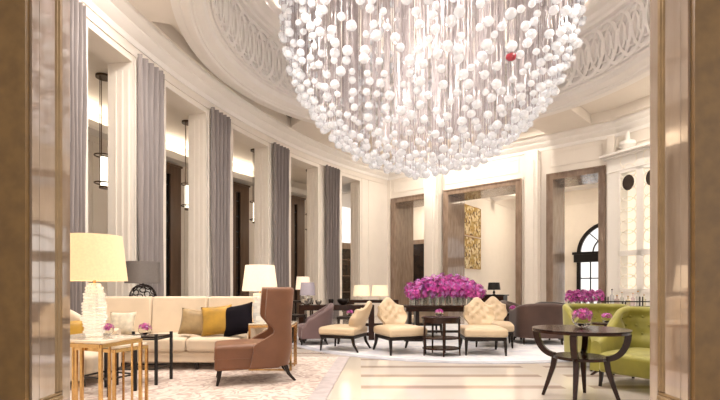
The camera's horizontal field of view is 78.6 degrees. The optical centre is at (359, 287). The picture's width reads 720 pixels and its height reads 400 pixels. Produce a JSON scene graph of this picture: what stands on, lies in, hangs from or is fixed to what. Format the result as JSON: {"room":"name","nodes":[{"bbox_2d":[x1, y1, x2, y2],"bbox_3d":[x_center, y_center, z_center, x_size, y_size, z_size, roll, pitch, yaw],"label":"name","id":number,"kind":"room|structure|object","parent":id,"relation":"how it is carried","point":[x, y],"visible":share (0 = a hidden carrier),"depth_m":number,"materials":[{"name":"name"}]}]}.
{"room":"hotel lobby","nodes":[
{"label":"hotel lobby","id":0,"kind":"room"},
{"bbox_2d":[88,111,306,295],"bbox_3d":[-6.171,-2.030,9.907,3.850,6.300,24.255,0,0,13],"label":"wall","id":1,"kind":"structure","parent":0,"point":[97,198],"depth_m":12.43,"materials":[{"name":"beige paint"}]},
{"bbox_2d":[166,162,182,295],"bbox_3d":[-6.309,-1.485,14.336,0.158,5.210,1.229,0,0,24],"label":"window","id":2,"kind":"structure","parent":1,"relation":"in","point":[173,172],"depth_m":14.55,"materials":[{"name":"brown wood"}]},
{"bbox_2d":[88,118,306,197],"bbox_3d":[-5.903,-4.270,9.844,3.798,0.220,23.557,0,0,13],"label":"trim","id":3,"kind":"structure","parent":1,"relation":"attached to","point":[93,126],"depth_m":14.47,"materials":[{"name":"white paint"}]},
{"bbox_2d":[233,182,249,295],"bbox_3d":[-4.777,-1.485,17.170,0.158,5.210,1.196,0,0,33],"label":"window","id":4,"kind":"structure","parent":1,"relation":"in","point":[240,191],"depth_m":17.26,"materials":[{"name":"brown wood"}]},
{"bbox_2d":[291,195,305,312],"bbox_3d":[-2.898,-1.485,19.691,0.157,5.210,1.140,0,0,41],"label":"window","id":5,"kind":"structure","parent":1,"relation":"in","point":[297,203],"depth_m":19.76,"materials":[{"name":"brown wood"}]},
{"bbox_2d":[88,50,349,183],"bbox_3d":[-4.661,-4.830,9.560,6.349,0.100,23.929,0,0,13],"label":"ceiling","id":6,"kind":"structure","parent":0,"point":[243,157],"depth_m":12.63,"materials":[{"name":"paint"}]},
{"bbox_2d":[93,72,107,189],"bbox_3d":[-5.772,-3.510,9.921,0.412,2.540,0.412,0,0,0],"label":"pendant lantern","id":7,"kind":"object","parent":6,"relation":"hanging from","point":[103,161],"visible":0.81,"depth_m":9.84,"materials":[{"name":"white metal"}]},
{"bbox_2d":[180,120,187,210],"bbox_3d":[-4.953,-3.510,12.670,0.412,2.540,0.412,0,0,0],"label":"pendant lantern","id":8,"kind":"object","parent":6,"relation":"hanging from","point":[184,122],"visible":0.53,"depth_m":12.53,"materials":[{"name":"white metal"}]},
{"bbox_2d":[79,0,387,318],"bbox_3d":[-2.693,-2.030,9.244,3.625,6.300,20.838,0,0,13],"label":"wall","id":9,"kind":"structure","parent":0,"point":[368,193],"depth_m":10.69,"materials":[{"name":"beige paint"}]},
{"bbox_2d":[0,0,29,399],"bbox_3d":[-2.900,-1.680,2.182,2.500,5.600,0.030,0,0,0],"label":"trim","id":10,"kind":"structure","parent":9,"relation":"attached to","point":[14,14],"depth_m":2.17,"materials":[{"name":"brown wood"}]},
{"bbox_2d":[70,0,86,314],"bbox_3d":[-4.312,-1.620,6.636,0.166,5.460,0.487,0,0,4],"label":"curtain","id":11,"kind":"object","parent":9,"relation":"hanging from","point":[78,29],"visible":0.52,"depth_m":6.62,"materials":[{"name":"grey fabric"}]},
{"bbox_2d":[137,54,164,295],"bbox_3d":[-4.069,-1.620,8.567,0.168,5.460,0.806,0,0,10],"label":"curtain","id":12,"kind":"object","parent":9,"relation":"hanging from","point":[150,80],"visible":0.73,"depth_m":8.50,"materials":[{"name":"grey fabric"}]},
{"bbox_2d":[211,107,230,295],"bbox_3d":[-3.465,-1.620,10.962,0.168,5.460,0.795,0,0,18],"label":"curtain","id":13,"kind":"object","parent":9,"relation":"hanging from","point":[220,123],"visible":0.78,"depth_m":10.90,"materials":[{"name":"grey fabric"}]},
{"bbox_2d":[81,0,388,179],"bbox_3d":[-2.328,-4.718,9.327,3.296,0.395,19.978,0,0,14],"label":"trim","id":14,"kind":"structure","parent":9,"relation":"attached to","point":[121,16],"depth_m":10.03,"materials":[{"name":"white paint"}]},
{"bbox_2d":[273,142,289,286],"bbox_3d":[-2.411,-1.620,13.510,0.168,5.460,0.798,0,0,27],"label":"curtain","id":15,"kind":"object","parent":9,"relation":"hanging from","point":[281,154],"visible":0.82,"depth_m":13.45,"materials":[{"name":"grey fabric"}]},
{"bbox_2d":[326,165,339,318],"bbox_3d":[-0.977,-1.620,15.874,0.168,5.460,0.816,0,0,35],"label":"curtain","id":16,"kind":"object","parent":9,"relation":"hanging from","point":[332,174],"visible":0.91,"depth_m":15.81,"materials":[{"name":"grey fabric"}]},
{"bbox_2d":[128,0,649,192],"bbox_3d":[1.660,-6.915,9.000,31.983,4.130,31.983,0,0,9],"label":"ceiling","id":17,"kind":"structure","parent":0,"point":[237,42],"depth_m":10.72,"materials":[{"name":"paint"}]},
{"bbox_2d":[278,0,586,179],"bbox_3d":[1.350,-5.631,8.982,5.932,6.656,5.944,0,0,-20],"label":"chandelier","id":18,"kind":"object","parent":17,"relation":"hanging from","point":[295,22],"visible":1,"depth_m":8.08,"materials":[{"name":"white"}]},
{"bbox_2d":[413,206,423,239],"bbox_3d":[2.665,-1.880,23.370,7.725,6.000,0.200,0,0,39],"label":"wall","id":19,"kind":"structure","parent":0,"point":[418,212],"depth_m":22.93,"materials":[{"name":"beige paint"}]},
{"bbox_2d":[413,239,423,303],"bbox_3d":[3.338,-0.690,22.651,1.722,3.620,0.100,0,0,39],"label":"door","id":20,"kind":"structure","parent":19,"relation":"in","point":[418,245],"depth_m":22.90,"materials":[{"name":"brown wood"}]},
{"bbox_2d":[342,188,591,207],"bbox_3d":[7.006,-4.680,22.334,15.753,0.100,10.700,0,0,39],"label":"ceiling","id":21,"kind":"structure","parent":0,"point":[346,196],"depth_m":23.02,"materials":[{"name":"paint"}]},
{"bbox_2d":[292,311,649,399],"bbox_3d":[6.500,1.170,14.500,31.000,0.100,35.000,0,0,0],"label":"floor","id":22,"kind":"structure","parent":0,"point":[360,378],"depth_m":5.27,"materials":[{"name":"stone"}]},
{"bbox_2d":[70,357,348,399],"bbox_3d":[-2.235,1.113,4.950,4.130,0.011,4.300,0,0,0],"label":"patterned rug","id":23,"kind":"object","parent":22,"relation":"on","point":[315,377],"visible":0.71,"depth_m":5.11,"materials":[{"name":"beige carpet"}]},
{"bbox_2d":[70,310,120,385],"bbox_3d":[-3.440,0.676,5.199,0.880,0.879,0.920,0,0,-3],"label":"armchair","id":24,"kind":"object","parent":23,"relation":"on","point":[90,357],"visible":0.09,"depth_m":4.95,"materials":[{"name":"fabric"}]},
{"bbox_2d":[70,320,84,334],"bbox_3d":[-3.400,0.545,5.120,0.360,0.344,0.166,0,0,-29],"label":"cushion","id":25,"kind":"object","parent":24,"relation":"on","point":[76,327],"visible":0.2,"depth_m":5.14,"materials":[{"name":"yellow fabric"}]},
{"bbox_2d":[70,333,142,399],"bbox_3d":[-2.205,0.760,3.600,0.655,0.720,0.442,0,0,15],"label":"side table","id":26,"kind":"object","parent":23,"relation":"on","point":[76,340],"visible":0.7,"depth_m":3.56,"materials":[{"name":"gold stone"}]},
{"bbox_2d":[70,233,127,336],"bbox_3d":[-2.185,-0.017,3.620,0.490,0.824,0.490,0,0,0],"label":"table lamp","id":27,"kind":"object","parent":26,"relation":"on","point":[94,257],"visible":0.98,"depth_m":3.51,"materials":[{"name":"white"}]},
{"bbox_2d":[103,323,113,335],"bbox_3d":[-2.130,0.344,3.701,0.116,0.108,0.113,0,0,0],"label":"flower bowl","id":28,"kind":"object","parent":26,"relation":"on","point":[109,330],"visible":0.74,"depth_m":3.68,"materials":[{"name":"clear glass"}]},
{"bbox_2d":[84,348,136,396],"bbox_3d":[-2.691,0.828,4.689,0.495,0.560,0.342,0,0,23],"label":"side table","id":29,"kind":"object","parent":23,"relation":"on","point":[105,371],"visible":0.27,"depth_m":4.73,"materials":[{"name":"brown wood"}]},
{"bbox_2d":[74,341,147,399],"bbox_3d":[-2.260,0.810,4.005,0.543,0.620,0.350,0,0,23],"label":"side table","id":30,"kind":"object","parent":23,"relation":"on","point":[114,349],"visible":0.44,"depth_m":3.86,"materials":[{"name":"gold metal"}]},
{"bbox_2d":[115,331,172,384],"bbox_3d":[-2.540,0.818,5.195,0.513,0.580,0.368,0,0,0],"label":"side table","id":31,"kind":"object","parent":23,"relation":"on","point":[155,337],"visible":0.68,"depth_m":5.04,"materials":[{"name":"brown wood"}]},
{"bbox_2d":[138,322,151,334],"bbox_3d":[-2.540,0.481,5.201,0.157,0.150,0.153,0,0,0],"label":"flower bowl","id":32,"kind":"object","parent":31,"relation":"on","point":[144,330],"visible":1,"depth_m":5.16,"materials":[{"name":"clear glass"}]},
{"bbox_2d":[105,296,266,369],"bbox_3d":[-2.720,0.618,6.364,2.650,0.981,0.949,0,0,0],"label":"sofa","id":33,"kind":"object","parent":23,"relation":"on","point":[163,313],"visible":0.4,"depth_m":6.60,"materials":[{"name":"beige fabric"}]},
{"bbox_2d":[110,312,136,334],"bbox_3d":[-3.285,0.492,6.080,0.340,0.319,0.187,0,0,-11],"label":"cushion","id":34,"kind":"object","parent":33,"relation":"on","point":[123,321],"visible":0.82,"depth_m":6.03,"materials":[{"name":"fabric"}]},
{"bbox_2d":[105,296,152,333],"bbox_3d":[-3.560,0.497,6.706,0.832,0.739,0.265,0,0,0],"label":"cushion","id":35,"kind":"object","parent":33,"relation":"on","point":[143,305],"depth_m":6.63,"materials":[{"name":"beige fabric"}]},
{"bbox_2d":[137,332,196,351],"bbox_3d":[-2.720,0.753,6.240,0.741,0.210,0.700,0,0,0],"label":"seat cushion","id":36,"kind":"object","parent":33,"relation":"on","point":[179,340],"depth_m":5.89,"materials":[{"name":"beige fabric"}]},
{"bbox_2d":[151,296,208,333],"bbox_3d":[-2.720,0.497,6.706,0.832,0.739,0.265,0,0,0],"label":"cushion","id":37,"kind":"object","parent":33,"relation":"on","point":[166,311],"depth_m":6.62,"materials":[{"name":"beige fabric"}]},
{"bbox_2d":[178,308,201,334],"bbox_3d":[-2.297,0.473,6.100,0.420,0.400,0.196,0,0,-14],"label":"cushion","id":38,"kind":"object","parent":33,"relation":"on","point":[191,320],"visible":0.81,"depth_m":6.03,"materials":[{"name":"beige fabric"}]},
{"bbox_2d":[201,304,231,336],"bbox_3d":[-1.971,0.448,6.050,0.469,0.449,0.201,0,0,-3],"label":"cushion","id":39,"kind":"object","parent":33,"relation":"on","point":[213,318],"visible":0.93,"depth_m":5.99,"materials":[{"name":"yellow fabric"}]},
{"bbox_2d":[186,334,246,351],"bbox_3d":[-1.967,0.753,6.240,0.741,0.210,0.700,0,0,0],"label":"seat cushion","id":40,"kind":"object","parent":33,"relation":"on","point":[195,343],"depth_m":5.90,"materials":[{"name":"beige fabric"}]},
{"bbox_2d":[208,296,253,321],"bbox_3d":[-1.880,0.497,6.706,0.832,0.739,0.265,0,0,0],"label":"cushion","id":41,"kind":"object","parent":33,"relation":"on","point":[213,301],"depth_m":6.64,"materials":[{"name":"beige fabric"}]},
{"bbox_2d":[224,302,252,336],"bbox_3d":[-1.669,0.437,6.020,0.520,0.503,0.200,0,0,9],"label":"cushion","id":42,"kind":"object","parent":33,"relation":"on","point":[238,318],"visible":0.96,"depth_m":5.96,"materials":[{"name":"fabric"}]},
{"bbox_2d":[214,287,295,385],"bbox_3d":[-1.280,0.554,5.345,0.935,1.128,0.710,0,0,-18],"label":"chair","id":43,"kind":"object","parent":23,"relation":"on","point":[271,348],"visible":1,"depth_m":5.07,"materials":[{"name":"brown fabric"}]},
{"bbox_2d":[248,321,296,370],"bbox_3d":[-1.206,0.793,6.150,0.580,0.630,0.510,0,0,0],"label":"table","id":44,"kind":"object","parent":23,"relation":"on","point":[294,323],"visible":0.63,"depth_m":5.90,"materials":[{"name":"brown wood"}]},
{"bbox_2d":[242,265,276,322],"bbox_3d":[-1.398,0.081,6.150,0.490,0.795,0.490,0,0,0],"label":"lamp","id":45,"kind":"object","parent":44,"relation":"on","point":[256,277],"visible":0.7,"depth_m":5.98,"materials":[{"name":"white fabric"}]},
{"bbox_2d":[292,300,313,320],"bbox_3d":[-1.464,0.720,11.300,0.500,0.800,0.500,0,0,0],"label":"side table","id":46,"kind":"object","parent":22,"relation":"on","point":[294,301],"visible":0.48,"depth_m":11.26,"materials":[{"name":"brown wood"}]},
{"bbox_2d":[296,277,309,295],"bbox_3d":[-1.464,0.015,11.300,0.380,0.610,0.380,0,0,0],"label":"table lamp","id":47,"kind":"object","parent":46,"relation":"on","point":[299,280],"visible":0.38,"depth_m":11.15,"materials":[{"name":"beige fabric"}]},
{"bbox_2d":[342,243,350,303],"bbox_3d":[-0.496,-0.555,22.027,2.000,3.350,0.220,0,0,-40],"label":"door","id":48,"kind":"structure","parent":22,"relation":"on","point":[346,247],"depth_m":21.93,"materials":[{"name":"brown wood"}]},
{"bbox_2d":[292,324,571,363],"bbox_3d":[2.000,1.113,10.100,7.240,0.011,7.240,0,0,0],"label":"round rug","id":49,"kind":"object","parent":22,"relation":"on","point":[485,352],"visible":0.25,"depth_m":7.80,"materials":[{"name":"white carpet"}]},
{"bbox_2d":[292,314,306,342],"bbox_3d":[-1.248,0.830,9.000,0.300,0.580,0.300,0,0,0],"label":"side table","id":50,"kind":"object","parent":49,"relation":"on","point":[304,316],"visible":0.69,"depth_m":8.86,"materials":[{"name":"brown wood"}]},
{"bbox_2d":[298,303,333,344],"bbox_3d":[-0.884,0.712,8.810,0.714,0.827,0.680,0,0,-10],"label":"armchair","id":51,"kind":"object","parent":49,"relation":"on","point":[322,317],"visible":0.87,"depth_m":8.50,"materials":[{"name":"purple fabric"}]},
{"bbox_2d":[299,304,373,339],"bbox_3d":[-0.499,0.740,9.550,1.606,0.760,0.400,0,0,0],"label":"console","id":52,"kind":"object","parent":49,"relation":"on","point":[303,309],"visible":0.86,"depth_m":9.35,"materials":[{"name":"brown wood"}]},
{"bbox_2d":[300,296,312,304],"bbox_3d":[-1.145,0.265,9.420,0.280,0.190,0.280,0,0,0],"label":"bowl","id":53,"kind":"object","parent":52,"relation":"on","point":[306,300],"visible":1,"depth_m":9.32,"materials":[{"name":"silver metal"}]},
{"bbox_2d":[300,282,314,304],"bbox_3d":[-1.139,0.120,9.580,0.340,0.480,0.340,0,0,0],"label":"table lamp","id":54,"kind":"object","parent":52,"relation":"on","point":[307,288],"visible":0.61,"depth_m":9.45,"materials":[{"name":"fabric"}]},
{"bbox_2d":[319,301,371,352],"bbox_3d":[-0.210,0.671,7.925,0.885,0.893,0.668,0,0,22],"label":"tufted chair","id":55,"kind":"object","parent":49,"relation":"on","point":[356,328],"visible":1,"depth_m":7.68,"materials":[{"name":"beige fabric"}]},
{"bbox_2d":[350,300,398,325],"bbox_3d":[0.382,0.720,12.000,1.309,0.800,0.400,0,0,0],"label":"console","id":56,"kind":"object","parent":49,"relation":"on","point":[351,301],"visible":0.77,"depth_m":11.80,"materials":[{"name":"brown wood"}]},
{"bbox_2d":[353,285,369,299],"bbox_3d":[0.041,0.120,12.000,0.470,0.400,0.470,0,0,0],"label":"table lamp","id":57,"kind":"object","parent":56,"relation":"on","point":[359,290],"visible":1,"depth_m":11.82,"materials":[{"name":"white fabric"}]},
{"bbox_2d":[371,285,388,299],"bbox_3d":[0.545,0.120,12.000,0.470,0.400,0.470,0,0,0],"label":"table lamp","id":58,"kind":"object","parent":56,"relation":"on","point":[377,290],"visible":1,"depth_m":11.82,"materials":[{"name":"white fabric"}]},
{"bbox_2d":[373,297,426,355],"bbox_3d":[0.656,0.643,7.716,0.710,0.950,0.941,0,0,-20],"label":"tufted chair","id":59,"kind":"object","parent":49,"relation":"on","point":[393,316],"visible":0.98,"depth_m":7.66,"materials":[{"name":"beige fabric"}]},
{"bbox_2d":[412,302,441,335],"bbox_3d":[1.550,0.643,10.329,0.710,0.950,0.941,0,0,0],"label":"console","id":60,"kind":"object","parent":49,"relation":"on","point":[421,314],"visible":0.2,"depth_m":10.07,"materials":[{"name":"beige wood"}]},
{"bbox_2d":[399,304,466,340],"bbox_3d":[1.800,0.733,9.350,1.900,0.750,0.600,0,0,0],"label":"table","id":61,"kind":"object","parent":49,"relation":"on","point":[409,309],"visible":0.25,"depth_m":9.09,"materials":[{"name":"brown wood"}]},
{"bbox_2d":[406,286,420,304],"bbox_3d":[1.118,0.155,9.149,0.312,0.403,0.336,0,0,0],"label":"vase","id":62,"kind":"object","parent":61,"relation":"on","point":[412,297],"visible":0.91,"depth_m":9.09,"materials":[{"name":"clear glass"}]},
{"bbox_2d":[414,281,427,304],"bbox_3d":[1.279,0.100,9.152,0.312,0.513,0.336,0,0,16],"label":"vase","id":63,"kind":"object","parent":61,"relation":"on","point":[419,288],"visible":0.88,"depth_m":9.10,"materials":[{"name":"purple plant"}]},
{"bbox_2d":[422,280,436,304],"bbox_3d":[1.457,0.087,9.154,0.336,0.539,0.312,0,0,20],"label":"vase","id":64,"kind":"object","parent":61,"relation":"on","point":[430,288],"visible":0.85,"depth_m":9.11,"materials":[{"name":"purple plant"}]},
{"bbox_2d":[430,277,443,304],"bbox_3d":[1.600,0.057,9.146,0.312,0.599,0.336,0,0,43],"label":"vase","id":65,"kind":"object","parent":61,"relation":"on","point":[437,295],"visible":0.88,"depth_m":9.10,"materials":[{"name":"purple plant"}]},
{"bbox_2d":[436,277,450,304],"bbox_3d":[1.736,0.062,9.153,0.336,0.590,0.312,0,0,38],"label":"vase","id":66,"kind":"object","parent":61,"relation":"on","point":[443,279],"visible":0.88,"depth_m":9.09,"materials":[{"name":"purple plant"}]},
{"bbox_2d":[448,278,461,304],"bbox_3d":[1.958,0.073,9.149,0.312,0.568,0.336,0,0,-4],"label":"vase","id":67,"kind":"object","parent":61,"relation":"on","point":[454,285],"visible":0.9,"depth_m":9.08,"materials":[{"name":"purple plant"}]},
{"bbox_2d":[453,278,467,304],"bbox_3d":[2.088,0.066,9.151,0.312,0.582,0.336,0,0,-27],"label":"vase","id":68,"kind":"object","parent":61,"relation":"on","point":[460,281],"visible":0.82,"depth_m":9.08,"materials":[{"name":"purple plant"}]},
{"bbox_2d":[460,282,474,304],"bbox_3d":[2.252,0.109,9.147,0.336,0.496,0.312,0,0,35],"label":"vase","id":69,"kind":"object","parent":61,"relation":"on","point":[470,285],"visible":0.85,"depth_m":9.05,"materials":[{"name":"purple plant"}]},
{"bbox_2d":[470,284,484,298],"bbox_3d":[2.444,0.129,9.150,0.312,0.456,0.336,0,0,-14],"label":"vase","id":70,"kind":"object","parent":61,"relation":"on","point":[477,286],"visible":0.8,"depth_m":9.06,"materials":[{"name":"purple plant"}]},
{"bbox_2d":[421,316,460,356],"bbox_3d":[1.344,0.793,7.300,0.650,0.630,0.489,0,0,0],"label":"table","id":71,"kind":"object","parent":49,"relation":"on","point":[443,320],"visible":0.99,"depth_m":7.16,"materials":[{"name":"brown wood"}]},
{"bbox_2d":[422,345,458,350],"bbox_3d":[1.344,0.996,7.300,0.618,0.025,0.463,0,0,0],"label":"shelf","id":72,"kind":"object","parent":71,"relation":"attached to","point":[437,347],"depth_m":7.19,"materials":[{"name":"brown wood"}]},
{"bbox_2d":[422,336,458,339],"bbox_3d":[1.344,0.826,7.300,0.618,0.025,0.463,0,0,0],"label":"shelf","id":73,"kind":"object","parent":71,"relation":"attached to","point":[424,337],"depth_m":7.21,"materials":[{"name":"brown wood"}]},
{"bbox_2d":[460,297,507,355],"bbox_3d":[2.096,0.643,7.620,0.710,0.950,0.941,0,0,5],"label":"tufted chair","id":74,"kind":"object","parent":49,"relation":"on","point":[479,316],"visible":0.98,"depth_m":7.49,"materials":[{"name":"beige fabric"}]},
{"bbox_2d":[475,296,513,347],"bbox_3d":[2.598,0.643,8.568,0.710,0.950,0.941,0,0,15],"label":"tufted chair","id":75,"kind":"object","parent":49,"relation":"on","point":[499,310],"visible":0.5,"depth_m":8.74,"materials":[{"name":"beige fabric"}]},
{"bbox_2d":[500,300,518,320],"bbox_3d":[3.827,0.712,10.528,0.904,0.827,0.850,0,0,30],"label":"armchair","id":76,"kind":"object","parent":49,"relation":"on","point":[508,303],"visible":0.16,"depth_m":10.40,"materials":[{"name":"fabric"}]},
{"bbox_2d":[509,303,563,344],"bbox_3d":[3.616,0.712,8.943,0.960,0.827,0.954,0,0,5],"label":"armchair","id":77,"kind":"object","parent":49,"relation":"on","point":[523,317],"visible":0.77,"depth_m":8.52,"materials":[{"name":"fabric"}]},
{"bbox_3d":[4.713,0.750,9.300,0.888,0.740,0.360,0,0,0],"label":"console","id":78,"kind":"object","parent":49,"relation":"on","visible":0},
{"bbox_2d":[565,290,575,303],"bbox_3d":[4.405,0.208,9.227,0.236,0.343,0.240,0,0,0],"label":"vase","id":79,"kind":"object","parent":78,"relation":"on","point":[567,294],"visible":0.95,"depth_m":9.20,"materials":[{"name":"clear glass"}]},
{"bbox_2d":[481,294,508,301],"bbox_3d":[5.147,0.685,16.900,1.000,0.870,0.440,0,0,39],"label":"console table","id":80,"kind":"object","parent":22,"relation":"on","point":[499,297],"visible":0.25,"depth_m":16.69,"materials":[{"name":"brown wood"}]},
{"bbox_2d":[488,282,499,294],"bbox_3d":[5.147,0.020,16.900,0.480,0.460,0.480,0,0,0],"label":"shade lamp","id":81,"kind":"object","parent":80,"relation":"on","point":[492,285],"visible":1,"depth_m":16.72,"materials":[{"name":"metal"}]},
{"bbox_2d":[532,325,632,399],"bbox_3d":[2.210,0.765,4.420,0.900,0.720,0.900,0,0,0],"label":"round table","id":82,"kind":"object","parent":22,"relation":"on","point":[581,358],"visible":0.96,"depth_m":4.25,"materials":[{"name":"brown wood"}]},
{"bbox_2d":[553,352,607,362],"bbox_3d":[2.210,0.693,4.420,0.500,0.030,0.500,0,0,0],"label":"shelf","id":83,"kind":"object","parent":82,"relation":"attached to","point":[586,357],"depth_m":4.30,"materials":[{"name":"brown wood"}]},
{"bbox_2d":[571,307,592,326],"bbox_3d":[2.298,0.301,4.545,0.209,0.205,0.217,0,0,0],"label":"flower bowl","id":84,"kind":"object","parent":82,"relation":"on","point":[580,320],"visible":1,"depth_m":4.49,"materials":[{"name":"clear glass"}]},
{"bbox_2d":[562,303,627,370],"bbox_3d":[3.504,0.681,6.328,0.960,0.886,0.997,0,0,4],"label":"armchair","id":85,"kind":"object","parent":22,"relation":"on","point":[597,309],"visible":0.2,"depth_m":6.67,"materials":[{"name":"fabric"}]},
{"bbox_2d":[590,306,649,385],"bbox_3d":[3.289,0.676,4.983,0.998,0.896,0.900,0,0,-34],"label":"armchair","id":86,"kind":"object","parent":22,"relation":"on","point":[635,362],"visible":0.27,"depth_m":5.11,"materials":[{"name":"fabric"}]},
{"bbox_2d":[599,142,649,305],"bbox_3d":[8.113,-1.380,11.543,0.680,5.000,3.480,0,0,-27],"label":"display cabinet","id":87,"kind":"object","parent":22,"relation":"on","point":[628,169],"visible":0.44,"depth_m":12.53,"materials":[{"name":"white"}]},
{"bbox_2d":[619,131,635,149],"bbox_3d":[7.707,-4.210,12.683,0.440,0.620,0.440,0,0,0],"label":"urn","id":88,"kind":"object","parent":87,"relation":"on","point":[627,142],"visible":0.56,"depth_m":12.57,"materials":[{"name":"white ceramic"}]},
{"bbox_2d":[622,175,633,189],"bbox_3d":[7.525,-2.960,12.343,0.020,0.440,0.324,0,0,-27],"label":"oval mirror","id":89,"kind":"object","parent":87,"relation":"attached to","point":[628,180],"depth_m":12.34,"materials":[{"name":"grey mirror"}]},
{"bbox_2d":[601,297,649,306],"bbox_3d":[5.439,0.645,8.938,1.388,0.950,0.565,0,0,0],"label":"countertop","id":90,"kind":"structure","parent":22,"relation":"on","point":[605,301],"depth_m":8.66,"materials":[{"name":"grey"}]},
{"bbox_3d":[-3.450,0.740,7.450,1.400,0.760,0.340,0,0,0],"label":"console","id":91,"kind":"object","parent":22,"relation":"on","visible":0},
{"bbox_2d":[124,261,160,296],"bbox_3d":[-3.650,-0.040,7.400,0.560,0.800,0.560,0,0,0],"label":"lamp","id":92,"kind":"object","parent":91,"relation":"on","point":[142,272],"visible":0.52,"depth_m":7.21,"materials":[{"name":"grey fabric"}]},
{"bbox_2d":[465,197,514,303],"bbox_3d":[5.952,-1.880,20.774,0.850,6.000,6.850,0,0,39],"label":"wall","id":93,"kind":"structure","parent":0,"point":[497,238],"depth_m":20.75,"materials":[{"name":"beige paint"}]},
{"bbox_2d":[465,236,480,269],"bbox_3d":[4.751,-1.475,18.642,0.055,1.330,1.637,0,0,39],"label":"wall artwork","id":94,"kind":"object","parent":93,"relation":"attached to","point":[472,245],"visible":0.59,"depth_m":18.63,"materials":[{"name":"gold metal"}]},
{"bbox_2d":[465,204,480,237],"bbox_3d":[4.751,-2.825,18.642,0.055,1.250,1.637,0,0,39],"label":"wall artwork","id":95,"kind":"object","parent":93,"relation":"attached to","point":[472,214],"visible":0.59,"depth_m":18.63,"materials":[{"name":"gold metal"}]},
{"bbox_2d":[490,183,597,200],"bbox_3d":[8.965,-4.355,18.079,7.329,0.550,0.600,0,0,39],"label":"trim","id":96,"kind":"structure","parent":93,"relation":"attached to","point":[592,185],"depth_m":18.23,"materials":[{"name":"white paint"}]},
{"bbox_2d":[387,135,617,315],"bbox_3d":[4.630,-2.030,16.169,8.591,6.300,1.850,0,0,39],"label":"wall","id":97,"kind":"structure","parent":0,"point":[532,167],"depth_m":14.56,"materials":[{"name":"beige paint"}]},
{"bbox_2d":[391,193,423,313],"bbox_3d":[2.453,-1.300,18.276,1.860,4.840,1.450,0,0,39],"label":"trim","id":98,"kind":"structure","parent":97,"relation":"attached to","point":[401,207],"depth_m":18.52,"materials":[{"name":"brown wood"}]},
{"bbox_2d":[443,178,521,315],"bbox_3d":[4.759,-1.300,16.387,2.966,4.840,1.450,0,0,39],"label":"trim","id":99,"kind":"structure","parent":97,"relation":"attached to","point":[454,200],"depth_m":16.70,"materials":[{"name":"brown wood"}]},
{"bbox_2d":[388,121,617,179],"bbox_3d":[4.394,-4.718,15.645,8.891,0.395,0.360,0,0,39],"label":"trim","id":100,"kind":"structure","parent":97,"relation":"attached to","point":[596,132],"depth_m":14.11,"materials":[{"name":"white paint"}]},
{"bbox_2d":[546,165,605,302],"bbox_3d":[7.200,-1.300,14.386,1.718,4.840,1.450,0,0,39],"label":"trim","id":101,"kind":"structure","parent":97,"relation":"attached to","point":[556,183],"depth_m":14.35,"materials":[{"name":"brown wood"}]},
{"bbox_2d":[565,188,597,303],"bbox_3d":[10.946,-1.880,20.496,7.329,6.000,0.350,0,0,39],"label":"wall","id":102,"kind":"structure","parent":0,"point":[581,206],"depth_m":20.91,"materials":[{"name":"beige paint"}]},
{"bbox_2d":[572,224,597,302],"bbox_3d":[11.398,-0.982,19.925,3.267,4.203,0.260,0,0,39],"label":"window","id":103,"kind":"structure","parent":102,"relation":"in","point":[586,256],"depth_m":20.58,"materials":[{"name":"white glass"}]},
{"bbox_2d":[617,127,649,150],"bbox_3d":[9.090,-2.030,10.938,0.540,6.300,5.200,0,0,-27],"label":"wall","id":104,"kind":"structure","parent":0,"point":[642,136],"depth_m":12.57,"materials":[{"name":"beige paint"}]},
{"bbox_2d":[613,108,649,136],"bbox_3d":[8.679,-4.718,10.843,0.360,0.395,5.400,0,0,-27],"label":"trim","id":105,"kind":"structure","parent":104,"relation":"attached to","point":[639,120],"depth_m":12.57,"materials":[{"name":"white paint"}]},
{"bbox_3d":[3.250,-2.030,2.337,17.500,6.300,0.299,0,0,0],"label":"wall","id":106,"kind":"structure","parent":0,"visible":0},
{"bbox_2d":[30,0,69,399],"bbox_3d":[-1.643,-1.680,2.342,0.014,5.600,0.288,0,0,0],"label":"trim","id":107,"kind":"structure","parent":106,"relation":"attached to","point":[42,12],"depth_m":2.30,"materials":[{"name":"brown wood"}]},
{"bbox_2d":[650,0,689,399],"bbox_3d":[1.643,-1.680,2.342,0.014,5.600,0.288,0,0,0],"label":"trim","id":108,"kind":"structure","parent":106,"relation":"attached to","point":[677,12],"depth_m":2.29,"materials":[{"name":"brown wood"}]},
{"bbox_2d":[690,0,719,399],"bbox_3d":[2.900,-1.680,2.182,2.500,5.600,0.030,0,0,0],"label":"trim","id":109,"kind":"structure","parent":106,"relation":"attached to","point":[704,14],"depth_m":2.17,"materials":[{"name":"brown wood"}]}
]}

